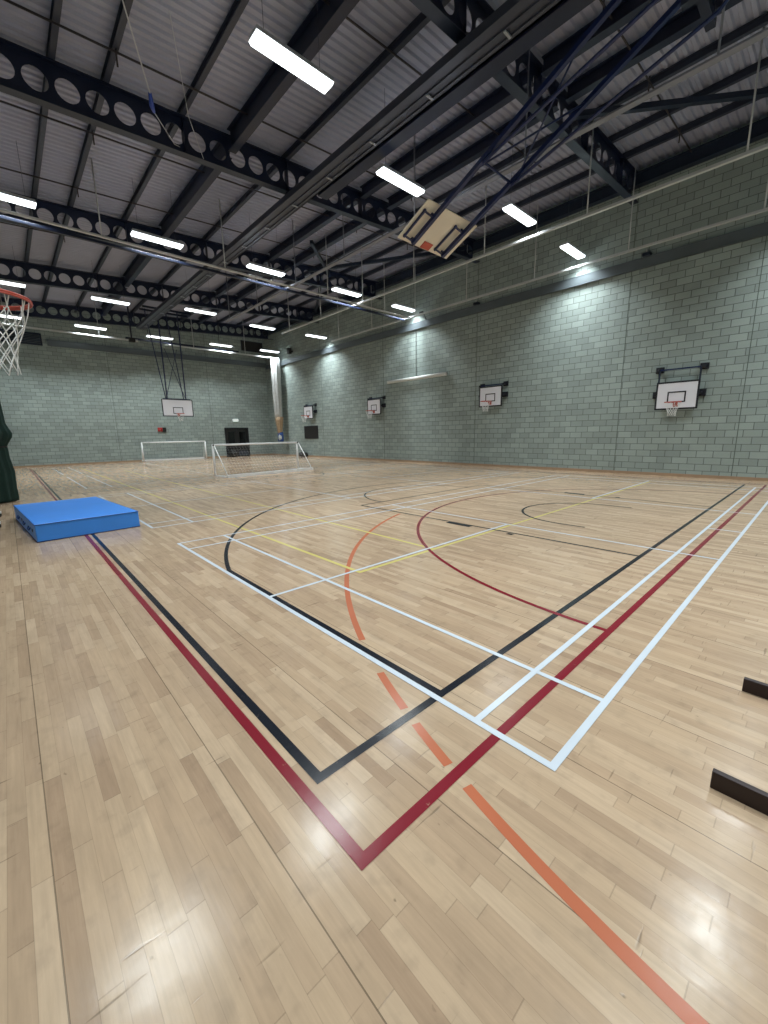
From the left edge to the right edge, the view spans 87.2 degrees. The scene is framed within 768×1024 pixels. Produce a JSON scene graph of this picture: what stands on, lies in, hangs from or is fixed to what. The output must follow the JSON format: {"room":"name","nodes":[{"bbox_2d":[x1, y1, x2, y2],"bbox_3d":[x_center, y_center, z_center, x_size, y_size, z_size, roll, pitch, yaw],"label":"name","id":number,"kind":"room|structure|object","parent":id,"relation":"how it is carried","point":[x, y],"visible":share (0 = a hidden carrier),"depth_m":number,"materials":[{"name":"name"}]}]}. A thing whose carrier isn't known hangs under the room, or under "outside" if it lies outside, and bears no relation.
{"room":"sports hall","nodes":[
{"label":"sports hall","id":0,"kind":"room"},
{"bbox_2d":[0,302,271,465],"bbox_3d":[-16.841,-8.994,28.665,18.960,10.600,0.304,-11,15,-42],"label":"wall","id":1,"kind":"structure","parent":0,"point":[66,405],"depth_m":27.53,"materials":[{"name":"brick"}]},
{"bbox_2d":[0,329,42,345],"bbox_3d":[-21.977,-10.212,23.359,3.320,0.700,0.090,-11,15,-42],"label":"air vent","id":2,"kind":"object","parent":1,"relation":"in","point":[30,338],"visible":0.86,"depth_m":23.99,"materials":[{"name":"grey metal"}]},
{"bbox_2d":[13,453,271,467],"bbox_3d":[-16.640,-3.821,29.553,18.360,0.100,0.025,-11,15,-42],"label":"baseboard","id":3,"kind":"structure","parent":1,"relation":"attached to","point":[270,453],"depth_m":26.96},
{"bbox_2d":[46,339,265,367],"bbox_3d":[-15.284,-11.370,29.408,14.410,0.365,0.130,-11,15,-42],"label":"trim","id":4,"kind":"structure","parent":1,"relation":"attached to","point":[55,343],"depth_m":28.10,"materials":[{"name":"metal"}]},
{"bbox_2d":[158,428,165,431],"bbox_3d":[-16.224,-6.015,29.481,0.540,0.300,0.130,-11,15,-42],"label":"fire alarm","id":5,"kind":"object","parent":1,"relation":"attached to","point":[159,429],"visible":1,"depth_m":29.47,"materials":[{"name":"red plastic"}]},
{"bbox_2d":[224,428,249,456],"bbox_3d":[-12.163,-5.806,33.470,2.000,2.340,0.168,-11,15,-42],"label":"door","id":6,"kind":"structure","parent":1,"relation":"in","point":[232,435],"depth_m":33.47,"materials":[{"name":"black wood"}]},
{"bbox_2d":[240,340,262,352],"bbox_3d":[-10.879,-13.602,33.202,1.850,0.800,0.050,-11,15,-42],"label":"duct opening","id":7,"kind":"object","parent":1,"relation":"attached to","point":[250,346],"visible":0.93,"depth_m":33.19,"materials":[{"name":"grey metal"}]},
{"bbox_2d":[0,455,767,1023],"bbox_3d":[-4.884,-1.493,17.052,18.960,0.103,35.260,-11,15,-42],"label":"floor","id":8,"kind":"structure","parent":0,"point":[340,740],"depth_m":2.18,"materials":[{"name":"brown wood"}]},
{"bbox_2d":[13,497,139,542],"bbox_3d":[-6.281,0.069,8.118,3.024,0.305,1.552,9,15,42],"label":"mat","id":9,"kind":"object","parent":8,"relation":"on","point":[60,519],"visible":1,"depth_m":7.39,"materials":[{"name":"blue plastic"}]},
{"bbox_2d":[141,441,206,461],"bbox_3d":[-15.355,-4.482,29.551,4.199,1.373,1.015,-9,13,-35],"label":"goal","id":10,"kind":"object","parent":8,"relation":"on","point":[174,442],"visible":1,"depth_m":29.44,"materials":[{"name":"white metal"}]},
{"bbox_2d":[228,449,237,456],"bbox_3d":[-12.255,-4.820,32.815,0.798,0.660,0.747,-11,15,-42],"label":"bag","id":11,"kind":"object","parent":8,"relation":"on","point":[235,454],"visible":0.97,"depth_m":32.58,"materials":[{"name":"black fabric"}]},
{"bbox_2d":[211,442,312,477],"bbox_3d":[-5.318,-2.432,18.171,1.235,1.353,4.322,9,15,42],"label":"goal","id":12,"kind":"object","parent":8,"relation":"on","point":[297,443],"visible":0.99,"depth_m":17.77,"materials":[{"name":"white metal"}]},
{"bbox_2d":[299,450,307,456],"bbox_3d":[-6.243,-4.523,31.115,0.592,0.516,1.008,-11,15,-42],"label":"bag","id":13,"kind":"object","parent":8,"relation":"on","point":[300,453],"visible":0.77,"depth_m":30.85,"materials":[{"name":"black fabric"}]},
{"bbox_2d":[710,677,767,815],"bbox_3d":[2.392,1.143,1.738,1.360,0.335,1.360,-11,15,-42],"label":"wooden bench","id":14,"kind":"object","parent":8,"relation":"on","point":[745,793],"visible":1,"depth_m":1.84,"materials":[{"name":"brown wood"}]},
{"bbox_2d":[0,0,767,325],"bbox_3d":[-5.095,-11.277,15.186,18.760,1.098,35.170,-11,15,-42],"label":"ceiling","id":15,"kind":"structure","parent":0,"point":[239,68],"depth_m":10.73,"materials":[{"name":"metal"}]},
{"bbox_2d":[0,296,20,318],"bbox_3d":[-19.906,-11.020,20.850,1.530,1.714,0.310,-11,15,-42],"label":"strip light","id":16,"kind":"object","parent":15,"relation":"hanging from","point":[2,314],"visible":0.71,"depth_m":21.18,"materials":[{"name":"white"}]},
{"bbox_2d":[0,315,20,318],"bbox_3d":[-19.892,-10.209,21.008,1.510,0.060,0.290,-11,15,-42],"label":"diffuser","id":17,"kind":"object","parent":16,"relation":"attached to","point":[9,316],"depth_m":21.19,"materials":[{"name":"white"}]},
{"bbox_2d":[0,247,25,287],"bbox_3d":[-15.698,-10.221,16.368,1.530,1.714,0.310,-11,15,-42],"label":"strip light","id":18,"kind":"object","parent":15,"relation":"hanging from","point":[2,281],"visible":0.88,"depth_m":16.70,"materials":[{"name":"white"}]},
{"bbox_2d":[0,280,25,287],"bbox_3d":[-15.684,-9.410,16.526,1.510,0.060,0.290,-11,15,-42],"label":"diffuser","id":19,"kind":"object","parent":18,"relation":"attached to","point":[6,282],"depth_m":16.70,"materials":[{"name":"white"}]},
{"bbox_2d":[0,143,36,208],"bbox_3d":[-10.214,-9.180,10.526,1.530,1.714,0.310,-11,15,-42],"label":"strip light","id":20,"kind":"object","parent":15,"relation":"hanging from","point":[4,195],"visible":0.86,"depth_m":10.88,"materials":[{"name":"white"}]},
{"bbox_2d":[0,193,35,208],"bbox_3d":[-10.199,-8.368,10.684,1.510,0.060,0.290,-11,15,-42],"label":"diffuser","id":21,"kind":"object","parent":20,"relation":"attached to","point":[8,197],"depth_m":10.89,"materials":[{"name":"white"}]},
{"bbox_2d":[0,295,128,340],"bbox_3d":[-18.530,-11.076,22.133,7.603,2.116,0.090,-12,15,-43],"label":"rail","id":22,"kind":"object","parent":15,"relation":"hanging from","point":[0,295],"visible":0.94,"depth_m":22.91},
{"bbox_2d":[74,300,106,329],"bbox_3d":[-17.083,-11.555,23.337,1.530,1.714,0.310,-11,15,-42],"label":"strip light","id":23,"kind":"object","parent":15,"relation":"hanging from","point":[75,324],"visible":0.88,"depth_m":23.36,"materials":[{"name":"white"}]},
{"bbox_2d":[75,324,105,329],"bbox_3d":[-17.068,-10.743,23.495,1.510,0.060,0.290,-11,15,-42],"label":"diffuser","id":24,"kind":"object","parent":23,"relation":"attached to","point":[76,325],"depth_m":23.38,"materials":[{"name":"white"}]},
{"bbox_2d":[91,260,129,305],"bbox_3d":[-12.908,-10.763,18.890,1.530,1.714,0.310,-11,15,-42],"label":"strip light","id":25,"kind":"object","parent":15,"relation":"hanging from","point":[93,297],"visible":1,"depth_m":18.95,"materials":[{"name":"white"}]},
{"bbox_2d":[91,297,129,305],"bbox_3d":[-12.894,-9.951,19.049,1.510,0.060,0.290,-11,15,-42],"label":"diffuser","id":26,"kind":"object","parent":25,"relation":"attached to","point":[106,299],"depth_m":18.99,"materials":[{"name":"white"}]},
{"bbox_2d":[126,305,137,342],"bbox_3d":[-15.590,-11.671,24.869,0.480,2.263,0.280,-11,15,-42],"label":"motor","id":27,"kind":"object","parent":15,"relation":"hanging from","point":[131,339],"visible":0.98,"depth_m":24.85,"materials":[{"name":"black metal"}]},
{"bbox_2d":[122,0,179,146],"bbox_3d":[-4.299,-8.397,7.164,0.203,1.466,5.755,-4,11,-14],"label":"rope","id":28,"kind":"object","parent":15,"relation":"hanging from","point":[151,103],"visible":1,"depth_m":7.47,"materials":[{"name":"blue plastic"}]},
{"bbox_2d":[130,181,183,248],"bbox_3d":[-7.450,-9.732,13.105,1.530,1.714,0.310,-11,15,-42],"label":"strip light","id":29,"kind":"object","parent":15,"relation":"hanging from","point":[136,233],"visible":1,"depth_m":13.16,"materials":[{"name":"white"}]},
{"bbox_2d":[131,231,182,248],"bbox_3d":[-7.436,-8.921,13.264,1.510,0.060,0.290,-11,15,-42],"label":"diffuser","id":30,"kind":"object","parent":29,"relation":"attached to","point":[138,234],"depth_m":13.18,"materials":[{"name":"white"}]},
{"bbox_2d":[146,311,172,339],"bbox_3d":[-14.557,-12.214,26.006,1.530,1.898,0.310,-11,15,-42],"label":"strip light","id":31,"kind":"object","parent":15,"relation":"hanging from","point":[147,335],"visible":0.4,"depth_m":26.00,"materials":[{"name":"white"}]},
{"bbox_2d":[147,335,172,339],"bbox_3d":[-14.541,-11.312,26.181,1.510,0.060,0.290,-11,15,-42],"label":"diffuser","id":32,"kind":"object","parent":31,"relation":"attached to","point":[152,336],"depth_m":26.15,"materials":[{"name":"white"}]},
{"bbox_2d":[74,0,248,311],"bbox_3d":[-7.680,-10.413,12.837,0.110,0.172,34.660,-11,15,-42],"label":"purlin","id":33,"kind":"object","parent":15,"relation":"attached to","point":[237,8],"visible":0.74,"depth_m":9.46,"materials":[{"name":"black metal"}]},
{"bbox_2d":[125,308,238,352],"bbox_3d":[-13.608,-12.536,27.599,7.300,2.256,0.110,-11,15,-42],"label":"tube","id":34,"kind":"object","parent":15,"relation":"hanging from","point":[139,339],"visible":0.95,"depth_m":27.70,"materials":[{"name":"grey metal"}]},
{"bbox_2d":[184,279,215,314],"bbox_3d":[-9.517,-11.279,20.738,1.530,1.902,0.310,-11,15,-42],"label":"strip light","id":35,"kind":"object","parent":15,"relation":"hanging from","point":[187,308],"visible":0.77,"depth_m":20.81,"materials":[{"name":"white"}]},
{"bbox_2d":[185,308,215,314],"bbox_3d":[-9.501,-10.375,20.914,1.510,0.060,0.290,-11,15,-42],"label":"diffuser","id":36,"kind":"object","parent":35,"relation":"attached to","point":[203,311],"depth_m":20.87,"materials":[{"name":"white"}]},
{"bbox_2d":[0,158,410,318],"bbox_3d":[-4.994,-10.126,14.899,17.602,2.646,0.100,-11,15,-42],"label":"rail","id":37,"kind":"object","parent":15,"relation":"hanging from","point":[1,209],"visible":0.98,"depth_m":13.47,"materials":[{"name":"metal"}]},
{"bbox_2d":[166,316,273,357],"bbox_3d":[-11.452,-12.756,28.858,7.902,2.551,0.090,-11,15,-43],"label":"rail","id":38,"kind":"object","parent":15,"relation":"hanging from","point":[190,316],"visible":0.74,"depth_m":28.71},
{"bbox_2d":[270,358,283,441],"bbox_3d":[-8.520,-8.912,32.321,0.720,6.450,0.706,-11,15,-42],"label":"bundle","id":39,"kind":"object","parent":38,"relation":"hanging from","point":[275,362],"visible":1,"depth_m":32.02,"materials":[{"name":"white fabric"}]},
{"bbox_2d":[209,319,231,346],"bbox_3d":[-11.613,-12.856,28.517,1.530,2.094,0.310,-11,15,-42],"label":"strip light","id":40,"kind":"object","parent":15,"relation":"hanging from","point":[210,343],"visible":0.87,"depth_m":28.59,"materials":[{"name":"white"}]},
{"bbox_2d":[210,343,231,346],"bbox_3d":[-11.595,-11.858,28.711,1.510,0.060,0.290,-11,15,-42],"label":"diffuser","id":41,"kind":"object","parent":40,"relation":"attached to","point":[216,344],"depth_m":28.60,"materials":[{"name":"white"}]},
{"bbox_2d":[250,293,274,329],"bbox_3d":[-7.281,-12.043,23.946,1.530,2.096,0.310,-11,15,-42],"label":"strip light","id":42,"kind":"object","parent":15,"relation":"hanging from","point":[251,324],"visible":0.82,"depth_m":24.03,"materials":[{"name":"white"}]},
{"bbox_2d":[250,324,274,329],"bbox_3d":[-7.263,-11.044,24.140,1.510,0.060,0.290,-11,15,-42],"label":"diffuser","id":43,"kind":"object","parent":42,"relation":"attached to","point":[251,325],"depth_m":24.03,"materials":[{"name":"white"}]},
{"bbox_2d":[246,218,285,276],"bbox_3d":[-4.639,-10.377,15.657,1.530,1.906,0.310,-11,15,-42],"label":"strip light","id":44,"kind":"object","parent":15,"relation":"hanging from","point":[251,265],"visible":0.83,"depth_m":15.73,"materials":[{"name":"white"}]},
{"bbox_2d":[246,264,284,276],"bbox_3d":[-4.623,-9.472,15.834,1.510,0.060,0.290,-11,15,-42],"label":"diffuser","id":45,"kind":"object","parent":44,"relation":"attached to","point":[258,267],"depth_m":15.74,"materials":[{"name":"white"}]},
{"bbox_2d":[260,324,279,352],"bbox_3d":[-8.811,-13.451,30.834,1.530,2.278,0.310,-11,15,-42],"label":"strip light","id":46,"kind":"object","parent":15,"relation":"hanging from","point":[261,349],"visible":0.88,"depth_m":30.94,"materials":[{"name":"white"}]},
{"bbox_2d":[127,0,450,317],"bbox_3d":[-5.554,-10.969,14.735,0.110,0.172,34.660,-11,15,-42],"label":"purlin","id":47,"kind":"object","parent":15,"relation":"attached to","point":[421,20],"visible":0.7,"depth_m":10.14,"materials":[{"name":"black metal"}]},
{"bbox_2d":[248,0,333,93],"bbox_3d":[-1.591,-8.626,6.894,1.530,1.714,0.310,-11,15,-42],"label":"strip light","id":48,"kind":"object","parent":15,"relation":"hanging from","point":[260,39],"visible":1,"depth_m":6.94,"materials":[{"name":"white"}]},
{"bbox_2d":[249,29,333,93],"bbox_3d":[-1.577,-7.814,7.052,1.510,0.060,0.290,-11,15,-42],"label":"diffuser","id":49,"kind":"object","parent":48,"relation":"attached to","point":[259,39],"depth_m":6.95,"materials":[{"name":"white"}]},
{"bbox_2d":[305,300,326,338],"bbox_3d":[-4.492,-12.677,26.450,1.530,2.286,0.310,-11,15,-42],"label":"strip light","id":50,"kind":"object","parent":15,"relation":"hanging from","point":[306,334],"visible":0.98,"depth_m":26.48,"materials":[{"name":"white"}]},
{"bbox_2d":[306,334,326,338],"bbox_3d":[-4.473,-11.585,26.663,1.510,0.060,0.290,-11,15,-42],"label":"diffuser","id":51,"kind":"object","parent":50,"relation":"attached to","point":[310,335],"depth_m":26.57,"materials":[{"name":"white"}]},
{"bbox_2d":[331,245,361,296],"bbox_3d":[-1.720,-11.036,18.253,1.530,2.104,0.310,-11,15,-42],"label":"strip light","id":52,"kind":"object","parent":15,"relation":"hanging from","point":[334,288],"visible":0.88,"depth_m":18.33,"materials":[{"name":"white"}]},
{"bbox_2d":[332,287,360,296],"bbox_3d":[-1.702,-10.033,18.448,1.510,0.060,0.290,-11,15,-42],"label":"diffuser","id":53,"kind":"object","parent":52,"relation":"attached to","point":[338,289],"depth_m":18.34,"materials":[{"name":"white"}]},
{"bbox_2d":[375,88,424,196],"bbox_3d":[0.432,-9.415,10.257,1.530,1.906,0.310,-11,15,-42],"label":"strip light","id":54,"kind":"object","parent":15,"relation":"hanging from","point":[384,171],"visible":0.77,"depth_m":10.30,"materials":[{"name":"white"}]},
{"bbox_2d":[376,167,424,196],"bbox_3d":[0.448,-8.509,10.433,1.510,0.060,0.290,-11,15,-42],"label":"diffuser","id":55,"kind":"object","parent":54,"relation":"attached to","point":[386,173],"depth_m":10.33,"materials":[{"name":"white"}]},
{"bbox_2d":[391,303,415,311],"bbox_3d":[1.011,-11.663,20.732,1.530,2.290,0.310,-11,15,-42],"label":"strip light","id":56,"kind":"object","parent":15,"relation":"hanging from","point":[395,305],"visible":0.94,"depth_m":20.83,"materials":[{"name":"white"}]},
{"bbox_2d":[198,0,742,322],"bbox_3d":[-2.185,-11.542,17.062,0.200,0.318,32.360,-11,15,-42],"label":"roof purlin","id":57,"kind":"structure","parent":15,"relation":"attached to","point":[681,24],"depth_m":10.87,"materials":[{"name":"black metal"}]},
{"bbox_2d":[310,240,329,274],"bbox_3d":[-2.930,-11.736,18.748,0.130,0.270,3.894,0,11,3],"label":"diagonal brace","id":58,"kind":"object","parent":57,"relation":"attached to","point":[312,243],"visible":0.93,"depth_m":18.14,"materials":[{"name":"grey metal"}]},
{"bbox_2d":[225,0,767,321],"bbox_3d":[-0.304,-9.650,12.526,0.150,2.326,23.800,-11,15,-42],"label":"rail","id":59,"kind":"object","parent":15,"relation":"hanging from","point":[762,34],"visible":0.83,"depth_m":8.12,"materials":[{"name":"metal"}]},
{"bbox_2d":[231,57,767,328],"bbox_3d":[-0.311,-12.338,19.413,0.110,0.172,34.660,-11,15,-42],"label":"purlin","id":60,"kind":"object","parent":15,"relation":"attached to","point":[750,70],"visible":0.78,"depth_m":12.31,"materials":[{"name":"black metal"}]},
{"bbox_2d":[599,0,691,152],"bbox_3d":[6.586,-10.300,9.888,8.202,0.650,0.044,-11,15,-42],"label":"conduit","id":61,"kind":"object","parent":60,"relation":"attached to","point":[602,2],"visible":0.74,"depth_m":9.68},
{"bbox_2d":[502,149,536,226],"bbox_3d":[4.079,-9.911,11.961,1.530,2.100,0.310,-11,15,-42],"label":"strip light","id":62,"kind":"object","parent":15,"relation":"hanging from","point":[512,209],"visible":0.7,"depth_m":12.04,"materials":[{"name":"white"}]},
{"bbox_2d":[502,204,535,226],"bbox_3d":[4.097,-8.910,12.156,1.510,0.060,0.290,-11,15,-42],"label":"diffuser","id":63,"kind":"object","parent":62,"relation":"attached to","point":[513,210],"depth_m":12.05,"materials":[{"name":"white"}]},
{"bbox_2d":[281,26,767,333],"bbox_3d":[2.129,-10.254,14.979,0.090,2.516,24.200,-11,15,-42],"label":"rail","id":64,"kind":"object","parent":15,"relation":"hanging from","point":[765,146],"visible":0.94,"depth_m":11.25,"materials":[{"name":"metal"}]},
{"bbox_2d":[0,215,404,320],"bbox_3d":[-5.289,-8.879,15.418,17.502,0.080,0.100,-11,15,-42],"label":"rail","id":65,"kind":"object","parent":64,"relation":"hanging from","point":[2,217],"visible":1,"depth_m":13.61,"materials":[{"name":"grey metal"}]},
{"bbox_2d":[331,161,767,341],"bbox_3d":[4.745,-10.835,17.262,0.090,2.692,24.100,-11,15,-42],"label":"rail","id":66,"kind":"object","parent":15,"relation":"hanging from","point":[764,209],"visible":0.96,"depth_m":14.51,"materials":[{"name":"metal"}]},
{"bbox_2d":[559,178,585,258],"bbox_3d":[6.846,-10.540,14.446,1.530,2.288,0.310,-11,15,-42],"label":"strip light","id":67,"kind":"object","parent":15,"relation":"hanging from","point":[566,246],"visible":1,"depth_m":14.51,"materials":[{"name":"white"}]},
{"bbox_2d":[560,244,584,258],"bbox_3d":[6.865,-9.447,14.659,1.510,0.060,0.290,-11,15,-42],"label":"diffuser","id":68,"kind":"object","parent":67,"relation":"attached to","point":[570,249],"depth_m":14.54,"materials":[{"name":"white"}]},
{"bbox_2d":[318,0,594,199],"bbox_3d":[2.353,-8.501,7.213,0.320,0.450,12.215,-11,15,-42],"label":"beam","id":69,"kind":"structure","parent":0,"point":[567,9],"depth_m":7.93,"materials":[{"name":"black metal"}]},
{"bbox_2d":[398,0,728,258],"bbox_3d":[2.967,-7.891,7.629,3.400,3.718,6.546,-11,15,-42],"label":"basketball hoop","id":70,"kind":"object","parent":69,"relation":"hanging from","point":[434,228],"visible":1,"depth_m":7.63,"materials":[{"name":"beige wood"}]},
{"bbox_2d":[264,115,767,477],"bbox_3d":[1.867,-8.267,22.183,0.304,11.000,34.660,-11,15,-42],"label":"wall","id":71,"kind":"structure","parent":0,"point":[579,364],"depth_m":15.98,"materials":[{"name":"brick"}]},
{"bbox_2d":[0,297,273,339],"bbox_3d":[-15.750,-12.640,26.677,18.360,1.748,0.220,-11,15,-42],"label":"beam","id":72,"kind":"structure","parent":71,"relation":"attached to","point":[46,305],"depth_m":25.75,"materials":[{"name":"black metal"}]},
{"bbox_2d":[0,258,318,322],"bbox_3d":[-11.304,-11.796,21.941,18.360,1.748,0.220,-11,15,-42],"label":"beam","id":73,"kind":"structure","parent":71,"relation":"attached to","point":[9,263],"depth_m":20.57,"materials":[{"name":"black metal"}]},
{"bbox_2d":[0,191,382,299],"bbox_3d":[-6.892,-10.958,17.242,18.360,1.748,0.220,-11,15,-42],"label":"beam","id":74,"kind":"structure","parent":71,"relation":"attached to","point":[55,209],"depth_m":15.99,"materials":[{"name":"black metal"}]},
{"bbox_2d":[21,0,62,295],"bbox_3d":[-9.550,-9.925,11.169,0.110,0.172,34.660,-11,15,-42],"label":"purlin","id":75,"kind":"object","parent":74,"relation":"on","point":[56,5],"visible":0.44,"depth_m":10.03,"materials":[{"name":"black metal"}]},
{"bbox_2d":[41,0,132,308],"bbox_3d":[-8.853,-10.107,11.790,0.110,0.172,34.660,-11,15,-42],"label":"purlin","id":76,"kind":"object","parent":74,"relation":"on","point":[121,20],"visible":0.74,"depth_m":9.69,"materials":[{"name":"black metal"}]},
{"bbox_2d":[0,221,308,285],"bbox_3d":[-9.651,-11.225,17.855,14.802,0.964,0.044,-11,15,-42],"label":"conduit","id":77,"kind":"object","parent":76,"relation":"attached to","point":[0,221],"visible":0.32,"depth_m":17.25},
{"bbox_2d":[0,166,351,262],"bbox_3d":[-6.936,-10.710,14.963,14.802,0.964,0.044,-11,15,-42],"label":"conduit","id":78,"kind":"object","parent":76,"relation":"attached to","point":[76,187],"visible":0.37,"depth_m":13.49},
{"bbox_2d":[0,100,428,251],"bbox_3d":[-3.878,-10.559,13.572,17.402,1.094,0.044,-11,15,-42],"label":"conduit","id":79,"kind":"object","parent":76,"relation":"attached to","point":[1,101],"visible":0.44,"depth_m":11.23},
{"bbox_2d":[3,0,456,213],"bbox_3d":[-2.722,-9.943,10.618,15.002,0.974,0.044,-11,15,-42],"label":"conduit","id":80,"kind":"object","parent":76,"relation":"attached to","point":[115,51],"visible":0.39,"depth_m":8.55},
{"bbox_2d":[322,0,541,167],"bbox_3d":[-0.420,-9.473,8.023,14.802,0.964,0.044,-11,15,-42],"label":"conduit","id":81,"kind":"object","parent":76,"relation":"attached to","point":[324,1],"visible":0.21,"depth_m":8.66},
{"bbox_2d":[100,0,359,315],"bbox_3d":[-6.436,-10.338,13.285,0.200,0.508,32.360,-11,15,-42],"label":"roof purlin","id":82,"kind":"structure","parent":74,"relation":"attached to","point":[276,82],"depth_m":9.63,"materials":[{"name":"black metal"}]},
{"bbox_2d":[315,272,323,312],"bbox_3d":[-3.903,-12.913,24.091,0.130,0.320,7.404,-3,11,-11],"label":"diagonal brace","id":83,"kind":"object","parent":74,"relation":"attached to","point":[317,301],"visible":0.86,"depth_m":24.89,"materials":[{"name":"grey metal"}]},
{"bbox_2d":[136,0,563,329],"bbox_3d":[-4.543,-9.641,13.872,0.520,0.480,31.500,-11,15,-42],"label":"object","id":84,"kind":"structure","parent":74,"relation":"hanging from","point":[512,18],"depth_m":8.74,"materials":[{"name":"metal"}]},
{"bbox_2d":[139,305,193,420],"bbox_3d":[-13.056,-9.008,25.035,2.700,6.606,1.467,-11,15,-42],"label":"basketball hoop","id":85,"kind":"object","parent":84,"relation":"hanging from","point":[183,407],"visible":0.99,"depth_m":25.11,"materials":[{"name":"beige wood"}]},
{"bbox_2d":[308,246,471,272],"bbox_3d":[0.147,-12.012,19.202,7.926,0.360,0.130,1,11,12],"label":"diagonal brace","id":86,"kind":"object","parent":74,"relation":"attached to","point":[423,254],"visible":0.79,"depth_m":19.23,"materials":[{"name":"grey metal"}]},
{"bbox_2d":[180,0,661,320],"bbox_3d":[-3.101,-11.302,16.244,0.200,0.318,32.360,-11,15,-42],"label":"roof purlin","id":87,"kind":"structure","parent":74,"relation":"attached to","point":[626,10],"depth_m":10.68,"materials":[{"name":"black metal"}]},
{"bbox_2d":[212,11,767,326],"bbox_3d":[-1.447,-12.042,18.399,0.110,0.172,34.660,-11,15,-42],"label":"purlin","id":88,"kind":"object","parent":74,"relation":"on","point":[761,21],"visible":0.7,"depth_m":10.25,"materials":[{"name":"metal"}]},
{"bbox_2d":[246,86,767,330],"bbox_3d":[0.606,-12.578,20.231,0.110,0.172,34.660,-11,15,-42],"label":"purlin","id":89,"kind":"object","parent":74,"relation":"on","point":[736,105],"visible":0.56,"depth_m":13.40,"materials":[{"name":"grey metal"}]},
{"bbox_2d":[259,117,767,335],"bbox_3d":[1.510,-12.516,21.090,0.250,0.390,34.660,-11,15,-42],"label":"beam","id":90,"kind":"structure","parent":74,"relation":"attached to","point":[736,139],"depth_m":14.69,"materials":[{"name":"grey metal"}]},
{"bbox_2d":[0,37,479,262],"bbox_3d":[-2.413,-10.107,12.470,18.360,1.748,0.220,-11,15,-42],"label":"beam","id":91,"kind":"structure","parent":71,"relation":"attached to","point":[19,56],"depth_m":9.80,"materials":[{"name":"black metal"}]},
{"bbox_2d":[169,10,203,158],"bbox_3d":[-4.343,-9.181,8.910,0.087,0.772,2.868,-4,11,-13],"label":"rope","id":92,"kind":"object","parent":91,"relation":"hanging from","point":[169,10],"visible":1,"depth_m":8.43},
{"bbox_2d":[301,403,316,421],"bbox_3d":[-5.754,-7.342,29.896,0.917,1.321,1.500,-11,15,-42],"label":"board","id":93,"kind":"object","parent":71,"relation":"attached to","point":[308,409],"visible":1,"depth_m":29.87,"materials":[{"name":"plastic"}]},
{"bbox_2d":[304,426,317,437],"bbox_3d":[-5.525,-6.051,30.569,0.055,0.940,1.850,-11,15,-42],"label":"wall panel","id":94,"kind":"object","parent":71,"relation":"attached to","point":[309,431],"visible":1,"depth_m":30.51,"materials":[{"name":"black rubber"}]},
{"bbox_2d":[366,396,385,417],"bbox_3d":[-0.731,-6.369,24.550,0.917,1.321,1.500,-11,15,-42],"label":"board","id":95,"kind":"object","parent":71,"relation":"attached to","point":[374,405],"visible":1,"depth_m":24.55,"materials":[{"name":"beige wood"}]},
{"bbox_2d":[387,372,447,383],"bbox_3d":[1.706,-8.533,21.908,0.230,2.608,4.370,-11,15,-42],"label":"tube","id":96,"kind":"object","parent":71,"relation":"attached to","point":[441,373],"visible":1,"depth_m":21.90,"materials":[{"name":"grey metal"}]},
{"bbox_2d":[479,381,508,411],"bbox_3d":[4.822,-5.315,18.636,0.917,1.321,1.500,-11,15,-42],"label":"basketball hoop","id":97,"kind":"object","parent":71,"relation":"attached to","point":[489,396],"visible":1,"depth_m":18.65,"materials":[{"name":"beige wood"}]},
{"bbox_2d":[265,222,767,369],"bbox_3d":[1.735,-9.983,21.656,0.110,0.335,34.520,-11,15,-42],"label":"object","id":98,"kind":"structure","parent":71,"relation":"attached to","point":[760,230],"depth_m":15.51,"materials":[{"name":"metal"}]},
{"bbox_2d":[642,249,651,256],"bbox_3d":[8.997,-8.855,13.792,0.210,0.205,0.240,-11,15,-42],"label":"box","id":99,"kind":"object","parent":98,"relation":"on","point":[646,253],"visible":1,"depth_m":13.74,"materials":[{"name":"grey metal"}]},
{"bbox_2d":[272,453,767,480],"bbox_3d":[1.855,-2.894,23.108,0.025,0.100,34.630,-11,15,-42],"label":"baseboard","id":100,"kind":"structure","parent":71,"relation":"attached to","point":[474,464],"depth_m":16.56,"materials":[{"name":"wood"}]},
{"bbox_2d":[409,0,638,204],"bbox_3d":[1.931,-9.283,7.843,18.360,1.748,0.220,-11,15,-42],"label":"beam","id":101,"kind":"structure","parent":71,"relation":"attached to","point":[454,26],"depth_m":9.21,"materials":[{"name":"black metal"}]},
{"bbox_2d":[575,87,767,119],"bbox_3d":[8.488,-10.379,10.103,7.259,0.375,0.130,0,11,5],"label":"diagonal brace","id":102,"kind":"object","parent":101,"relation":"attached to","point":[761,92],"visible":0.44,"depth_m":10.15,"materials":[{"name":"grey metal"}]},
{"bbox_2d":[652,362,709,415],"bbox_3d":[9.742,-4.058,13.465,0.917,1.681,1.500,-11,15,-42],"label":"basketball hoop","id":103,"kind":"object","parent":71,"relation":"attached to","point":[685,394],"visible":1,"depth_m":13.52,"materials":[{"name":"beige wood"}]},
{"bbox_3d":[-11.822,-5.118,9.892,0.300,10.000,34.660,-11,15,-42],"label":"wall","id":104,"kind":"structure","parent":0,"visible":0},
{"bbox_2d":[0,402,18,502],"bbox_3d":[-10.674,-3.957,10.154,1.287,7.540,1.122,-3,11,-9],"label":"curtain","id":105,"kind":"object","parent":104,"relation":"hanging from","point":[8,484],"visible":1,"depth_m":10.83,"materials":[{"name":"green fabric"}]},
{"bbox_3d":[-3.233,-1.802,1.769,0.580,1.900,1.600,-11,15,-42],"label":"wall pier","id":106,"kind":"object","parent":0,"visible":0},
{"bbox_2d":[0,288,32,375],"bbox_3d":[-2.680,-1.692,2.308,0.917,1.681,1.500,-11,15,-42],"label":"basketball hoop","id":107,"kind":"object","parent":106,"relation":"attached to","point":[29,305],"visible":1,"depth_m":2.62,"materials":[{"name":"white fabric"}]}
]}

